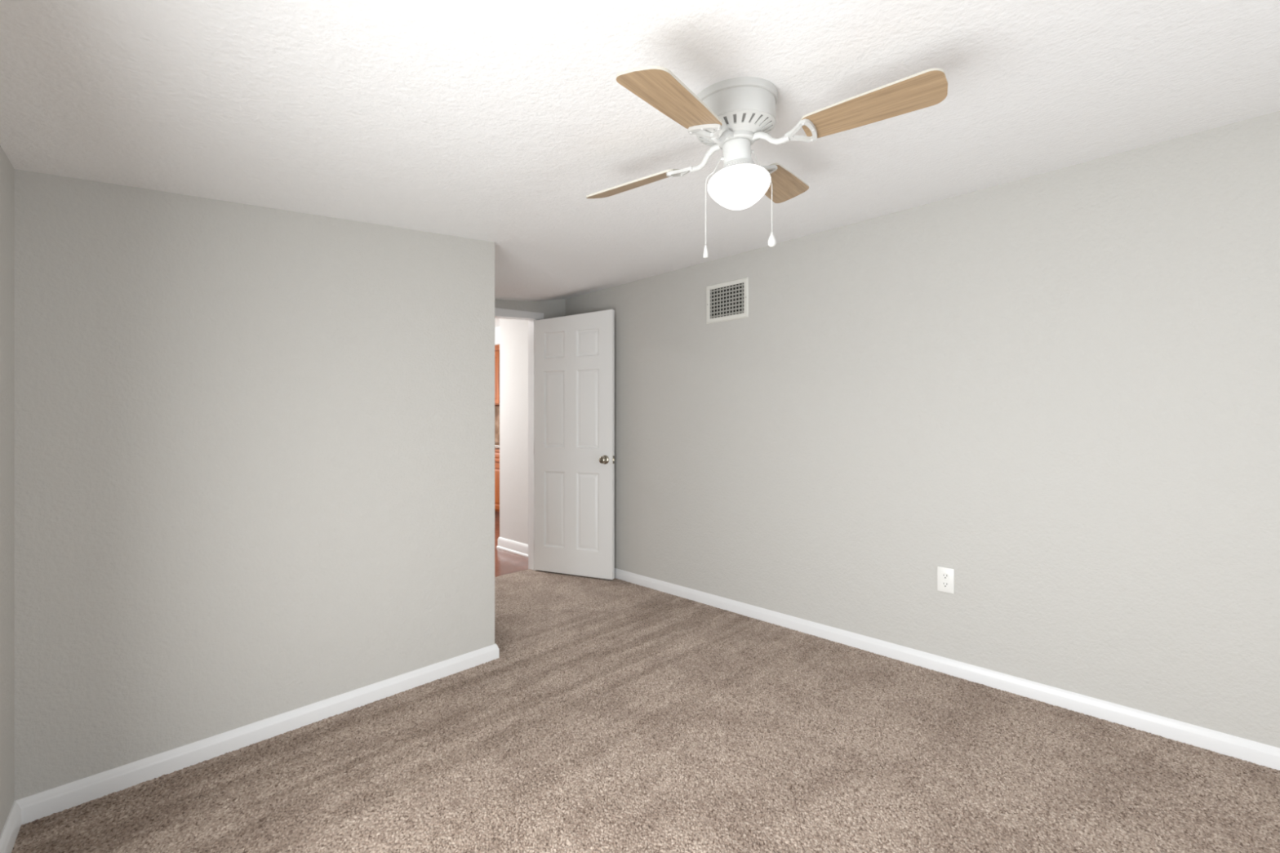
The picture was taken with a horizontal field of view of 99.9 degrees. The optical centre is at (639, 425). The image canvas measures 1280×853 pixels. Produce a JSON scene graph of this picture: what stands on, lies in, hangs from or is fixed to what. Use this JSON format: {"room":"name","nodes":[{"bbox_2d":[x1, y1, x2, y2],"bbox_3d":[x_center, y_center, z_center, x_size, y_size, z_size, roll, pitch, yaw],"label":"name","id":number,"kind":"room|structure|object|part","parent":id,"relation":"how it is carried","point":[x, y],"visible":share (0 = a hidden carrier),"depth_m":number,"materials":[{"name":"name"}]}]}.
{"room":"empty bedroom","nodes":[
{"label":"empty bedroom","id":0,"kind":"room"},
{"bbox_2d":[0,146,13,835],"bbox_3d":[-0.447,0.230,-0.060,0.100,1.949,4.216,0,0,-41],"label":"wall","id":1,"kind":"structure","parent":0,"point":[6,170],"depth_m":1.48,"materials":[{"name":"grey paint"}]},
{"bbox_2d":[0,800,21,852],"bbox_3d":[-0.440,1.119,0.018,0.015,0.072,4.108,0,0,-41],"label":"baseboard","id":2,"kind":"structure","parent":1,"relation":"attached to","point":[8,836],"depth_m":1.47,"materials":[{"name":"white wood"}]},
{"bbox_2d":[13,168,494,800],"bbox_3d":[-1.739,0.147,2.492,1.217,2.116,1.678,0,0,44],"label":"wall","id":3,"kind":"structure","parent":0,"point":[254,446],"depth_m":1.90,"materials":[{"name":"grey paint"}]},
{"bbox_2d":[15,643,499,825],"bbox_3d":[-1.688,1.119,2.536,1.233,0.072,1.572,0,0,44],"label":"baseboard","id":4,"kind":"structure","parent":3,"relation":"attached to","point":[67,796],"depth_m":1.90,"materials":[{"name":"white wood"}]},
{"bbox_2d":[494,318,499,327],"bbox_3d":[-2.391,-1.355,5.549,3.830,0.080,3.990,0,0,44],"label":"ceiling","id":5,"kind":"structure","parent":0,"point":[496,320],"depth_m":6.88,"materials":[{"name":"white paint"}]},
{"bbox_2d":[499,318,528,544],"bbox_3d":[-0.478,-0.054,5.370,0.842,2.518,1.576,0,0,44],"label":"wall","id":6,"kind":"structure","parent":0,"point":[513,333],"depth_m":4.92,"materials":[{"name":"white paint"}]},
{"bbox_2d":[496,537,528,557],"bbox_3d":[-0.878,1.109,4.976,0.864,0.104,0.498,0,0,44],"label":"baseboard","id":7,"kind":"structure","parent":6,"relation":"attached to","point":[515,547],"depth_m":4.91,"materials":[{"name":"white wood"}]},
{"bbox_2d":[494,299,565,319],"bbox_3d":[-1.100,0.075,4.076,0.075,2.260,1.483,0,0,44],"label":"wall","id":8,"kind":"structure","parent":0,"point":[552,308],"depth_m":4.33,"materials":[{"name":"grey paint"}]},
{"bbox_2d":[494,316,534,570],"bbox_3d":[-1.137,0.150,4.036,0.077,2.030,0.792,0,0,44],"label":"trim","id":9,"kind":"structure","parent":8,"relation":"attached to","point":[531,322],"depth_m":4.30,"materials":[{"name":"white wood"}]},
{"bbox_2d":[494,307,543,570],"bbox_3d":[-1.101,0.126,4.009,0.016,2.058,0.925,0,0,44],"label":"trim","id":10,"kind":"structure","parent":8,"relation":"attached to","point":[499,312],"depth_m":4.16,"materials":[{"name":"white wood"}]},
{"bbox_2d":[534,309,614,579],"bbox_3d":[-0.525,0.142,4.116,0.703,2.002,0.103,0,0,24],"label":"door","id":11,"kind":"structure","parent":8,"relation":"in","point":[575,354],"depth_m":4.12,"materials":[{"name":"white paint"}]},
{"bbox_3d":[-0.272,0.256,3.982,0.066,0.066,0.059,0,0,24],"label":"knob","id":12,"kind":"part","parent":11,"relation":"part of","materials":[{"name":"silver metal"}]},
{"bbox_2d":[0,0,1279,302],"bbox_3d":[0.139,-0.899,1.465,5.485,0.495,3.492,0,0,44],"label":"ceiling","id":13,"kind":"structure","parent":0,"point":[496,122],"depth_m":1.40,"materials":[{"name":"white paint"}]},
{"bbox_2d":[586,66,947,257],"bbox_3d":[0.262,-0.668,1.448,0.753,0.430,0.754,0,0,-11],"label":"ceiling fan","id":14,"kind":"object","parent":13,"relation":"hanging from","point":[729,116],"visible":1,"depth_m":1.34,"materials":[{"name":"brown wood"}]},
{"bbox_3d":[-0.020,-0.731,1.635,0.314,0.006,0.121,-1,20,34],"label":"blade","id":15,"kind":"part","parent":14,"relation":"part of","materials":[{"name":"brown wood"}]},
{"bbox_3d":[0.075,-0.702,1.169,0.121,0.006,0.314,12,13,32],"label":"blade","id":16,"kind":"part","parent":14,"relation":"part of","materials":[{"name":"brown wood"}]},
{"bbox_3d":[0.176,-0.470,1.453,0.013,0.035,0.013,0,6,44],"label":"chain pull","id":17,"kind":"part","parent":14,"relation":"part of","materials":[{"name":"white plastic"}]},
{"bbox_3d":[0.197,-0.600,1.452,0.042,0.233,0.003,0,0,6],"label":"pull chain","id":18,"kind":"part","parent":14,"relation":"part of","materials":[{"name":"white metal"}]},
{"bbox_3d":[0.257,-0.782,1.444,0.208,0.027,0.208,0,6,44],"label":"vent plate","id":19,"kind":"part","parent":14,"relation":"part of","materials":[{"name":"white metal"}]},
{"bbox_3d":[0.257,-0.784,1.444,0.203,0.016,0.203,0,6,44],"label":"motor","id":20,"kind":"part","parent":14,"relation":"part of","materials":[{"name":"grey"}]},
{"bbox_3d":[0.268,-0.637,1.456,0.169,0.100,0.169,0,6,44],"label":"globe","id":21,"kind":"part","parent":14,"relation":"part of","materials":[{"name":"white glass"}]},
{"bbox_3d":[0.331,-0.623,1.452,0.053,0.222,0.004,0,0,-7],"label":"pull chain","id":22,"kind":"part","parent":14,"relation":"part of","materials":[{"name":"white metal"}]},
{"bbox_3d":[0.356,-0.502,1.454,0.022,0.040,0.022,0,6,44],"label":"chain pull","id":23,"kind":"part","parent":14,"relation":"part of","materials":[{"name":"white plastic"}]},
{"bbox_3d":[0.446,-0.773,1.727,0.121,0.006,0.314,-15,-3,34],"label":"blade","id":24,"kind":"part","parent":14,"relation":"part of","materials":[{"name":"brown wood"}]},
{"bbox_3d":[0.541,-0.744,1.261,0.314,0.006,0.121,-1,-6,34],"label":"blade","id":25,"kind":"part","parent":14,"relation":"part of","materials":[{"name":"brown wood"}]},
{"bbox_2d":[11,517,1279,852],"bbox_3d":[-0.743,1.183,3.378,9.220,0.065,4.800,0,0,44],"label":"floor","id":26,"kind":"structure","parent":0,"point":[615,715],"depth_m":1.81,"materials":[{"name":"brown carpet"}]},
{"bbox_2d":[494,448,499,518],"bbox_3d":[-1.515,0.722,6.791,0.608,0.878,0.610,0,0,44],"label":"base cabinet","id":27,"kind":"object","parent":26,"relation":"on","point":[496,450],"visible":0.21,"depth_m":6.61,"materials":[{"name":"brown wood"}]},
{"bbox_3d":[-1.721,0.372,6.579,0.570,0.147,0.020,0,0,44],"label":"drawer","id":28,"kind":"part","parent":27,"relation":"part of","materials":[{"name":"brown wood"}]},
{"bbox_3d":[-1.721,0.753,6.579,0.570,0.565,0.020,0,0,44],"label":"cabinet door","id":29,"kind":"part","parent":27,"relation":"part of","materials":[{"name":"brown wood"}]},
{"bbox_3d":[-1.075,0.722,6.361,0.618,0.878,0.610,0,0,44],"label":"base cabinet","id":30,"kind":"object","parent":26,"relation":"on","visible":0},
{"bbox_2d":[494,442,499,448],"bbox_3d":[-1.515,0.263,6.791,1.890,0.038,0.620,0,0,44],"label":"countertop","id":31,"kind":"structure","parent":30,"relation":"on","point":[496,444],"depth_m":6.62,"materials":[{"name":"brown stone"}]},
{"bbox_2d":[565,111,1279,747],"bbox_3d":[1.348,0.073,2.655,5.415,2.264,0.100,0,0,44],"label":"wall","id":32,"kind":"structure","parent":0,"point":[1057,392],"depth_m":2.32,"materials":[{"name":"grey paint"}]},
{"bbox_2d":[706,276,748,324],"bbox_3d":[0.540,-0.776,3.366,0.315,0.243,0.010,0,0,44],"label":"air vent","id":33,"kind":"object","parent":32,"relation":"in","point":[727,300],"visible":1,"depth_m":3.36,"materials":[{"name":"white metal"}]},
{"bbox_2d":[937,566,954,593],"bbox_3d":[1.423,0.721,2.507,0.071,0.115,0.008,0,0,44],"label":"wall outlet","id":34,"kind":"object","parent":32,"relation":"attached to","point":[945,576],"visible":1,"depth_m":2.50,"materials":[{"name":"white plastic"}]},
{"bbox_2d":[941,581,949,587],"bbox_3d":[1.422,0.740,2.505,0.034,0.028,0.003,0,0,44],"label":"receptacle","id":35,"kind":"object","parent":34,"relation":"attached to","point":[944,584],"depth_m":2.50,"materials":[{"name":"white plastic"}]},
{"bbox_2d":[941,572,949,579],"bbox_3d":[1.422,0.701,2.505,0.034,0.028,0.003,0,0,44],"label":"receptacle","id":36,"kind":"object","parent":34,"relation":"attached to","point":[944,575],"depth_m":2.51,"materials":[{"name":"white plastic"}]},
{"bbox_2d":[614,568,1279,770],"bbox_3d":[1.273,1.119,2.649,5.315,0.072,0.014,0,0,44],"label":"baseboard","id":37,"kind":"structure","parent":32,"relation":"attached to","point":[1268,756],"depth_m":2.33,"materials":[{"name":"white wood"}]},
{"bbox_3d":[-1.362,-0.054,7.207,2.988,2.518,0.180,0,0,44],"label":"wall","id":38,"kind":"structure","parent":0,"visible":0},
{"bbox_2d":[494,344,499,406],"bbox_3d":[-2.062,-0.668,7.508,0.903,0.782,0.359,0,0,44],"label":"upper cabinet","id":39,"kind":"object","parent":38,"relation":"attached to","point":[496,347],"visible":0.13,"depth_m":7.13,"materials":[{"name":"brown wood"}]},
{"bbox_3d":[-2.173,-1.028,7.395,0.903,0.062,0.042,0,0,44],"label":"crown moulding","id":40,"kind":"part","parent":39,"relation":"part of","materials":[{"name":"brown wood"}]},
{"bbox_2d":[494,325,499,345],"bbox_3d":[-1.501,-1.187,6.993,2.884,0.253,0.320,0,0,44],"label":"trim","id":41,"kind":"structure","parent":38,"relation":"attached to","point":[496,328],"depth_m":7.16,"materials":[{"name":"white paint"}]},
{"bbox_2d":[494,405,499,442],"bbox_3d":[-1.527,-0.016,7.223,2.510,0.518,0.022,0,0,44],"label":"backsplash","id":42,"kind":"structure","parent":38,"relation":"attached to","point":[496,408],"depth_m":7.71,"materials":[{"name":"beige tile"}]}
]}

